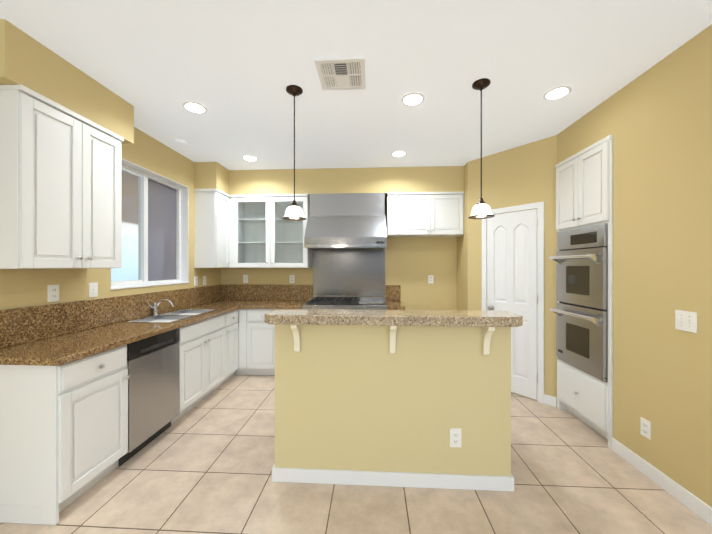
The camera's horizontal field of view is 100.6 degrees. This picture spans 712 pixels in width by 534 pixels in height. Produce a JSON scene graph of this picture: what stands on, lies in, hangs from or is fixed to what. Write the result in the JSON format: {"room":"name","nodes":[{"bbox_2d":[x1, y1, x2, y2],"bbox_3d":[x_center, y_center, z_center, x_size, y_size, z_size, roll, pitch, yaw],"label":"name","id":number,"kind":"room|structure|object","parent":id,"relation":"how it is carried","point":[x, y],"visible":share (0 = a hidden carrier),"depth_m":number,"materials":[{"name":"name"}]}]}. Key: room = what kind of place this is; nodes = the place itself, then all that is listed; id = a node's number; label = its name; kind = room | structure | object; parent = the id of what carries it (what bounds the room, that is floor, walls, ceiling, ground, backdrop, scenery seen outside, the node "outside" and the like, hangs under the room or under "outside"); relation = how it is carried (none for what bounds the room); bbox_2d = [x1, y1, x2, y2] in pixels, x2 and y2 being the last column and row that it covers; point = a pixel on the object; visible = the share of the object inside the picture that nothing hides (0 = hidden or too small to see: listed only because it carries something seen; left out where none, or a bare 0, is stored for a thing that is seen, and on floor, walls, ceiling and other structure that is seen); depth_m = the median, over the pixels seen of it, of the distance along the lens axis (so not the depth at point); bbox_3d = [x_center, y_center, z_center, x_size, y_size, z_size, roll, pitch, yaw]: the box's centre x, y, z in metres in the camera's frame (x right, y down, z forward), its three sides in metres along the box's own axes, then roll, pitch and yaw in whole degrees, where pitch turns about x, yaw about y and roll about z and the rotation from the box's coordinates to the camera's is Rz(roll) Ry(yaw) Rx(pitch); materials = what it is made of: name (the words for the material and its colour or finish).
{"room":"kitchen","nodes":[
{"label":"kitchen","id":0,"kind":"room"},
{"bbox_2d":[0,19,133,143],"bbox_3d":[-2.004,-1.175,2.022,0.285,0.310,0.860,0,0,3],"label":"soffit","id":1,"kind":"structure","parent":0,"point":[28,61],"depth_m":1.86,"materials":[{"name":"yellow paint"}]},
{"bbox_2d":[0,127,220,309],"bbox_3d":[-2.317,0.040,0.718,0.200,2.740,8.500,0,0,3],"label":"wall","id":2,"kind":"structure","parent":0,"point":[20,288],"depth_m":2.61,"materials":[{"name":"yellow paint"}]},
{"bbox_2d":[48,285,58,301],"bbox_3d":[-2.138,0.185,2.090,0.008,0.118,0.072,0,0,3],"label":"electrical outlet","id":3,"kind":"object","parent":2,"relation":"attached to","point":[53,293],"visible":1,"depth_m":2.09,"materials":[{"name":"white plastic"}]},
{"bbox_2d":[0,84,123,268],"bbox_3d":[-1.986,-0.505,1.996,0.318,1.030,0.686,0,0,3],"label":"upper cabinet","id":4,"kind":"object","parent":2,"relation":"attached to","point":[60,186],"visible":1,"depth_m":1.84,"materials":[{"name":"white wood"}]},
{"bbox_2d":[89,282,97,297],"bbox_3d":[-2.117,0.185,2.389,0.017,0.118,0.072,0,0,3],"label":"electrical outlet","id":5,"kind":"object","parent":2,"relation":"attached to","point":[93,289],"visible":1,"depth_m":2.39,"materials":[{"name":"white plastic"}]},
{"bbox_2d":[0,285,219,347],"bbox_3d":[-2.080,0.375,3.007,0.020,0.230,2.798,0,0,3],"label":"backsplash","id":6,"kind":"structure","parent":2,"relation":"attached to","point":[17,325],"depth_m":2.31,"materials":[{"name":"brown stone"}]},
{"bbox_2d":[110,159,188,289],"bbox_3d":[-2.153,-0.392,3.092,0.150,1.176,1.090,0,0,3],"label":"window","id":7,"kind":"structure","parent":2,"relation":"in","point":[159,231],"depth_m":3.28,"materials":[{"name":"white"}]},
{"bbox_2d":[194,276,197,285],"bbox_3d":[-2.046,0.180,3.780,0.008,0.118,0.072,0,0,3],"label":"electrical outlet","id":8,"kind":"object","parent":2,"relation":"attached to","point":[195,280],"visible":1,"depth_m":3.78,"materials":[{"name":"white plastic"}]},
{"bbox_2d":[194,189,229,267],"bbox_3d":[-1.882,-0.490,3.904,0.318,1.000,0.346,0,0,3],"label":"upper cabinet","id":9,"kind":"object","parent":2,"relation":"attached to","point":[211,228],"visible":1,"depth_m":3.74,"materials":[{"name":"white wood"}]},
{"bbox_2d":[194,162,227,193],"bbox_3d":[-1.898,-1.160,3.894,0.290,0.340,0.310,0,0,3],"label":"soffit","id":10,"kind":"structure","parent":0,"point":[207,175],"depth_m":3.74,"materials":[{"name":"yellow paint"}]},
{"bbox_2d":[221,199,456,309],"bbox_3d":[-0.283,0.040,4.412,3.460,2.740,0.200,0,0,3],"label":"wall","id":11,"kind":"structure","parent":0,"point":[412,264],"depth_m":4.25,"materials":[{"name":"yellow paint"}]},
{"bbox_2d":[228,195,247,267],"bbox_3d":[-1.816,-0.490,4.225,0.415,1.000,0.338,0,0,3],"label":"upper cabinet","id":12,"kind":"object","parent":11,"relation":"attached to","point":[238,205],"depth_m":4.07,"materials":[{"name":"white wood"}]},
{"bbox_2d":[243,275,247,282],"bbox_3d":[-1.636,0.176,4.382,0.072,0.118,0.008,0,0,3],"label":"electrical outlet","id":13,"kind":"object","parent":11,"relation":"attached to","point":[245,278],"visible":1,"depth_m":4.38,"materials":[{"name":"white plastic"}]},
{"bbox_2d":[220,284,311,299],"bbox_3d":[-1.312,0.375,4.356,1.366,0.230,0.020,0,0,3],"label":"backsplash","id":14,"kind":"structure","parent":11,"relation":"attached to","point":[227,291],"depth_m":4.35,"materials":[{"name":"brown stone"}]},
{"bbox_2d":[290,275,294,282],"bbox_3d":[-0.940,0.176,4.344,0.072,0.118,0.008,0,0,3],"label":"electrical outlet","id":15,"kind":"object","parent":11,"relation":"attached to","point":[292,278],"visible":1,"depth_m":4.34,"materials":[{"name":"white plastic"}]},
{"bbox_2d":[304,193,386,249],"bbox_3d":[-0.122,-0.615,4.010,1.049,0.751,0.582,0,0,3],"label":"range hood","id":16,"kind":"object","parent":11,"relation":"attached to","point":[346,221],"visible":1,"depth_m":3.89,"materials":[{"name":"silver metal"}]},
{"bbox_2d":[313,250,384,295],"bbox_3d":[-0.104,0.088,4.295,1.050,0.663,0.010,0,0,3],"label":"backsplash panel","id":17,"kind":"object","parent":11,"relation":"attached to","point":[348,272],"visible":0.93,"depth_m":4.29,"materials":[{"name":"silver metal"}]},
{"bbox_2d":[386,192,463,237],"bbox_3d":[0.925,-0.708,4.059,1.001,0.565,0.368,0,0,3],"label":"upper cabinet","id":18,"kind":"object","parent":11,"relation":"attached to","point":[424,214],"visible":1,"depth_m":3.91,"materials":[{"name":"white wood"}]},
{"bbox_2d":[428,275,432,282],"bbox_3d":[1.074,0.176,4.234,0.072,0.118,0.008,0,0,3],"label":"electrical outlet","id":19,"kind":"object","parent":11,"relation":"attached to","point":[430,278],"visible":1,"depth_m":4.23,"materials":[{"name":"white plastic"}]},
{"bbox_2d":[228,166,463,198],"bbox_3d":[-0.297,-1.160,4.147,3.460,0.340,0.330,0,0,3],"label":"soffit","id":20,"kind":"structure","parent":0,"point":[385,180],"depth_m":3.97,"materials":[{"name":"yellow paint"}]},
{"bbox_2d":[0,375,711,533],"bbox_3d":[0.598,1.460,0.558,7.700,0.100,8.500,0,0,3],"label":"floor","id":21,"kind":"structure","parent":0,"point":[205,465],"depth_m":1.83,"materials":[{"name":"tile"}]},
{"bbox_2d":[0,344,131,524],"bbox_3d":[-1.877,0.970,1.855,0.552,0.880,0.460,0,0,3],"label":"base cabinet","id":22,"kind":"object","parent":21,"relation":"on","point":[93,392],"depth_m":1.63,"materials":[{"name":"white wood"}]},
{"bbox_2d":[0,300,251,367],"bbox_3d":[-1.802,0.510,2.992,0.578,0.040,2.798,0,0,3],"label":"countertop","id":23,"kind":"structure","parent":22,"relation":"on","point":[71,347],"depth_m":2.02,"materials":[{"name":"brown stone"}]},
{"bbox_2d":[148,299,173,315],"bbox_3d":[-1.964,0.407,2.967,0.230,0.165,0.129,0,0,3],"label":"faucet","id":24,"kind":"object","parent":23,"relation":"on","point":[152,303],"depth_m":2.99,"materials":[{"name":"silver metal"}]},
{"bbox_2d":[124,309,217,322],"bbox_3d":[-1.812,0.585,2.994,0.416,0.198,0.816,0,0,3],"label":"sink","id":25,"kind":"object","parent":23,"relation":"in","point":[182,314],"depth_m":2.98,"materials":[{"name":"silver metal"}]},
{"bbox_2d":[132,328,187,456],"bbox_3d":[-1.849,0.970,2.360,0.552,0.880,0.674,0,0,3],"label":"base cabinet","id":26,"kind":"object","parent":21,"relation":"on","point":[159,363],"depth_m":2.36,"materials":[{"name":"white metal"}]},
{"bbox_2d":[119,328,179,466],"bbox_3d":[-1.821,0.973,2.358,0.512,0.875,0.540,0,0,3],"label":"dishwasher","id":27,"kind":"object","parent":26,"relation":"in","point":[153,361],"depth_m":2.28,"materials":[{"name":"silver metal"}]},
{"bbox_2d":[140,312,231,410],"bbox_3d":[-1.810,0.970,3.074,0.552,0.880,0.883,0,0,3],"label":"base cabinet","id":28,"kind":"object","parent":21,"relation":"on","point":[209,341],"depth_m":3.06,"materials":[{"name":"white wood"}]},
{"bbox_2d":[232,312,235,376],"bbox_3d":[-1.782,0.970,3.590,0.552,0.880,0.398,0,0,3],"label":"base cabinet","id":29,"kind":"object","parent":21,"relation":"on","point":[233,313],"depth_m":3.66,"materials":[{"name":"white wood"}]},
{"bbox_2d":[236,308,283,374],"bbox_3d":[-1.204,0.970,4.030,0.602,0.880,0.660,0,0,3],"label":"base cabinet","id":30,"kind":"object","parent":21,"relation":"on","point":[255,338],"depth_m":3.77,"materials":[{"name":"white wood"}]},
{"bbox_2d":[240,300,311,307],"bbox_3d":[-1.050,0.510,4.038,0.808,0.040,0.628,0,0,3],"label":"countertop","id":31,"kind":"structure","parent":30,"relation":"on","point":[255,303],"depth_m":3.86,"materials":[{"name":"brown stone"}]},
{"bbox_2d":[296,296,395,309],"bbox_3d":[-0.123,0.957,3.950,1.182,0.905,0.645,0,0,3],"label":"cooktop","id":32,"kind":"object","parent":21,"relation":"on","point":[316,304],"depth_m":3.67,"materials":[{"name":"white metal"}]},
{"bbox_2d":[272,325,513,491],"bbox_3d":[0.240,0.883,2.233,1.550,1.054,0.856,0,0,3],"label":"kitchen island","id":33,"kind":"object","parent":21,"relation":"on","point":[408,398],"depth_m":1.91,"materials":[{"name":"beige paint"}]},
{"bbox_2d":[265,309,522,328],"bbox_3d":[0.219,0.326,1.915,1.596,0.060,0.260,0,0,3],"label":"island countertop","id":34,"kind":"structure","parent":33,"relation":"on","point":[440,319],"depth_m":1.81,"materials":[{"name":"beige stone"}]},
{"bbox_2d":[450,428,460,446],"bbox_3d":[0.636,1.090,1.884,0.072,0.118,0.008,0,0,3],"label":"outlet","id":35,"kind":"object","parent":33,"relation":"attached to","point":[455,433],"depth_m":1.88,"materials":[{"name":"white plastic"}]},
{"bbox_2d":[392,304,403,309],"bbox_3d":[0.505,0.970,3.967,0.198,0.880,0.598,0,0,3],"label":"countertop","id":36,"kind":"structure","parent":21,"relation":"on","point":[398,306],"depth_m":3.67,"materials":[{"name":"brown stone"}]},
{"bbox_2d":[549,135,612,448],"bbox_3d":[2.243,0.194,2.606,0.719,2.432,0.682,0,0,3],"label":"tall cabinet","id":37,"kind":"object","parent":21,"relation":"on","point":[583,260],"visible":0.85,"depth_m":2.52,"materials":[{"name":"white painted wood"},{"name":"nickel"}]},
{"bbox_2d":[549,224,607,381],"bbox_3d":[2.207,0.282,2.608,0.647,1.247,0.592,0,0,3],"label":"oven","id":38,"kind":"object","parent":37,"relation":"in","point":[581,258],"depth_m":2.54,"materials":[{"name":"silver metal"}]},
{"bbox_2d":[0,0,711,169],"bbox_3d":[0.598,-1.380,0.558,7.700,0.100,8.500,0,0,3],"label":"ceiling","id":39,"kind":"structure","parent":0,"point":[235,68],"depth_m":1.94,"materials":[{"name":"white paint"}]},
{"bbox_2d":[175,139,186,144],"bbox_3d":[-1.855,-1.318,3.136,0.110,0.024,0.110,0,0,3],"label":"smoke detector","id":40,"kind":"object","parent":39,"relation":"attached to","point":[180,142],"visible":1,"depth_m":3.10,"materials":[{"name":"white paint"}]},
{"bbox_2d":[182,101,206,113],"bbox_3d":[-1.341,-1.327,2.463,0.184,0.006,0.184,0,0,3],"label":"recessed light","id":41,"kind":"object","parent":39,"relation":"in","point":[194,107],"visible":1,"depth_m":2.45,"materials":[{"name":"white"}]},
{"bbox_2d":[242,155,257,160],"bbox_3d":[-1.295,-1.327,3.610,0.184,0.006,0.184,0,0,3],"label":"recessed light","id":42,"kind":"object","parent":39,"relation":"in","point":[249,158],"visible":1,"depth_m":3.60,"materials":[{"name":"white"}]},
{"bbox_2d":[282,85,305,220],"bbox_3d":[-0.463,-0.845,2.219,0.177,0.970,0.177,0,0,3],"label":"pendant light","id":43,"kind":"object","parent":39,"relation":"hanging from","point":[294,212],"visible":1,"depth_m":2.19,"materials":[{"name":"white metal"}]},
{"bbox_2d":[314,57,365,89],"bbox_3d":[-0.097,-1.324,2.038,0.320,0.012,0.320,0,0,3],"label":"ceiling vent","id":44,"kind":"object","parent":39,"relation":"in","point":[347,73],"visible":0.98,"depth_m":2.02,"materials":[{"name":"white"}]},
{"bbox_2d":[391,150,406,156],"bbox_3d":[0.503,-1.327,3.465,0.184,0.006,0.184,0,0,3],"label":"recessed light","id":45,"kind":"object","parent":39,"relation":"in","point":[399,153],"visible":1,"depth_m":3.45,"materials":[{"name":"white"}]},
{"bbox_2d":[401,92,424,105],"bbox_3d":[0.450,-1.327,2.342,0.184,0.006,0.184,0,0,3],"label":"recessed light","id":46,"kind":"object","parent":39,"relation":"in","point":[413,99],"visible":1,"depth_m":2.33,"materials":[{"name":"white"}]},
{"bbox_2d":[468,78,494,218],"bbox_3d":[0.908,-0.845,2.144,0.177,0.970,0.177,0,0,3],"label":"pendant light","id":47,"kind":"object","parent":39,"relation":"hanging from","point":[481,209],"visible":1,"depth_m":2.12,"materials":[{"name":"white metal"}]},
{"bbox_2d":[543,86,571,99],"bbox_3d":[1.537,-1.327,2.259,0.184,0.006,0.184,0,0,3],"label":"recessed light","id":48,"kind":"object","parent":39,"relation":"in","point":[555,93],"visible":1,"depth_m":2.25,"materials":[{"name":"white"}]},
{"bbox_2d":[457,135,556,400],"bbox_3d":[1.796,0.040,3.692,0.770,2.740,1.410,0,0,3],"label":"wall","id":49,"kind":"structure","parent":0,"point":[522,175],"depth_m":3.29,"materials":[{"name":"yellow paint"}]},
{"bbox_2d":[482,201,543,403],"bbox_3d":[1.736,0.366,3.319,0.459,2.087,0.512,0,0,3],"label":"door","id":50,"kind":"structure","parent":49,"relation":"attached to","point":[512,261],"depth_m":3.23,"materials":[{"name":"white wood"}]},
{"bbox_2d":[557,24,711,506],"bbox_3d":[2.368,0.040,2.334,0.760,2.740,1.560,0,0,3],"label":"wall","id":51,"kind":"structure","parent":0,"point":[655,120],"depth_m":1.88,"materials":[{"name":"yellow paint"}]},
{"bbox_2d":[640,417,650,439],"bbox_3d":[1.965,1.095,2.007,0.008,0.118,0.072,0,0,3],"label":"electrical outlet","id":52,"kind":"object","parent":51,"relation":"attached to","point":[645,427],"visible":1,"depth_m":2.00,"materials":[{"name":"white plastic"}]},
{"bbox_2d":[611,438,711,525],"bbox_3d":[1.959,1.363,1.943,0.014,0.095,0.675,0,0,3],"label":"baseboard","id":53,"kind":"structure","parent":51,"relation":"attached to","point":[700,508],"depth_m":1.86,"materials":[{"name":"white wood"}]},
{"bbox_2d":[675,310,696,332],"bbox_3d":[1.947,0.320,1.749,0.017,0.118,0.118,0,0,3],"label":"light switch","id":54,"kind":"object","parent":51,"relation":"attached to","point":[685,320],"visible":1,"depth_m":1.74,"materials":[{"name":"white plastic"}]},
{"label":"outside","id":55,"kind":"structure","parent":0,"visible":0},
{"bbox_2d":[112,171,137,280],"bbox_3d":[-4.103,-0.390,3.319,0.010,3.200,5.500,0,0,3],"label":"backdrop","id":56,"kind":"structure","parent":55,"point":[128,224],"depth_m":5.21,"materials":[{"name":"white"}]}
]}

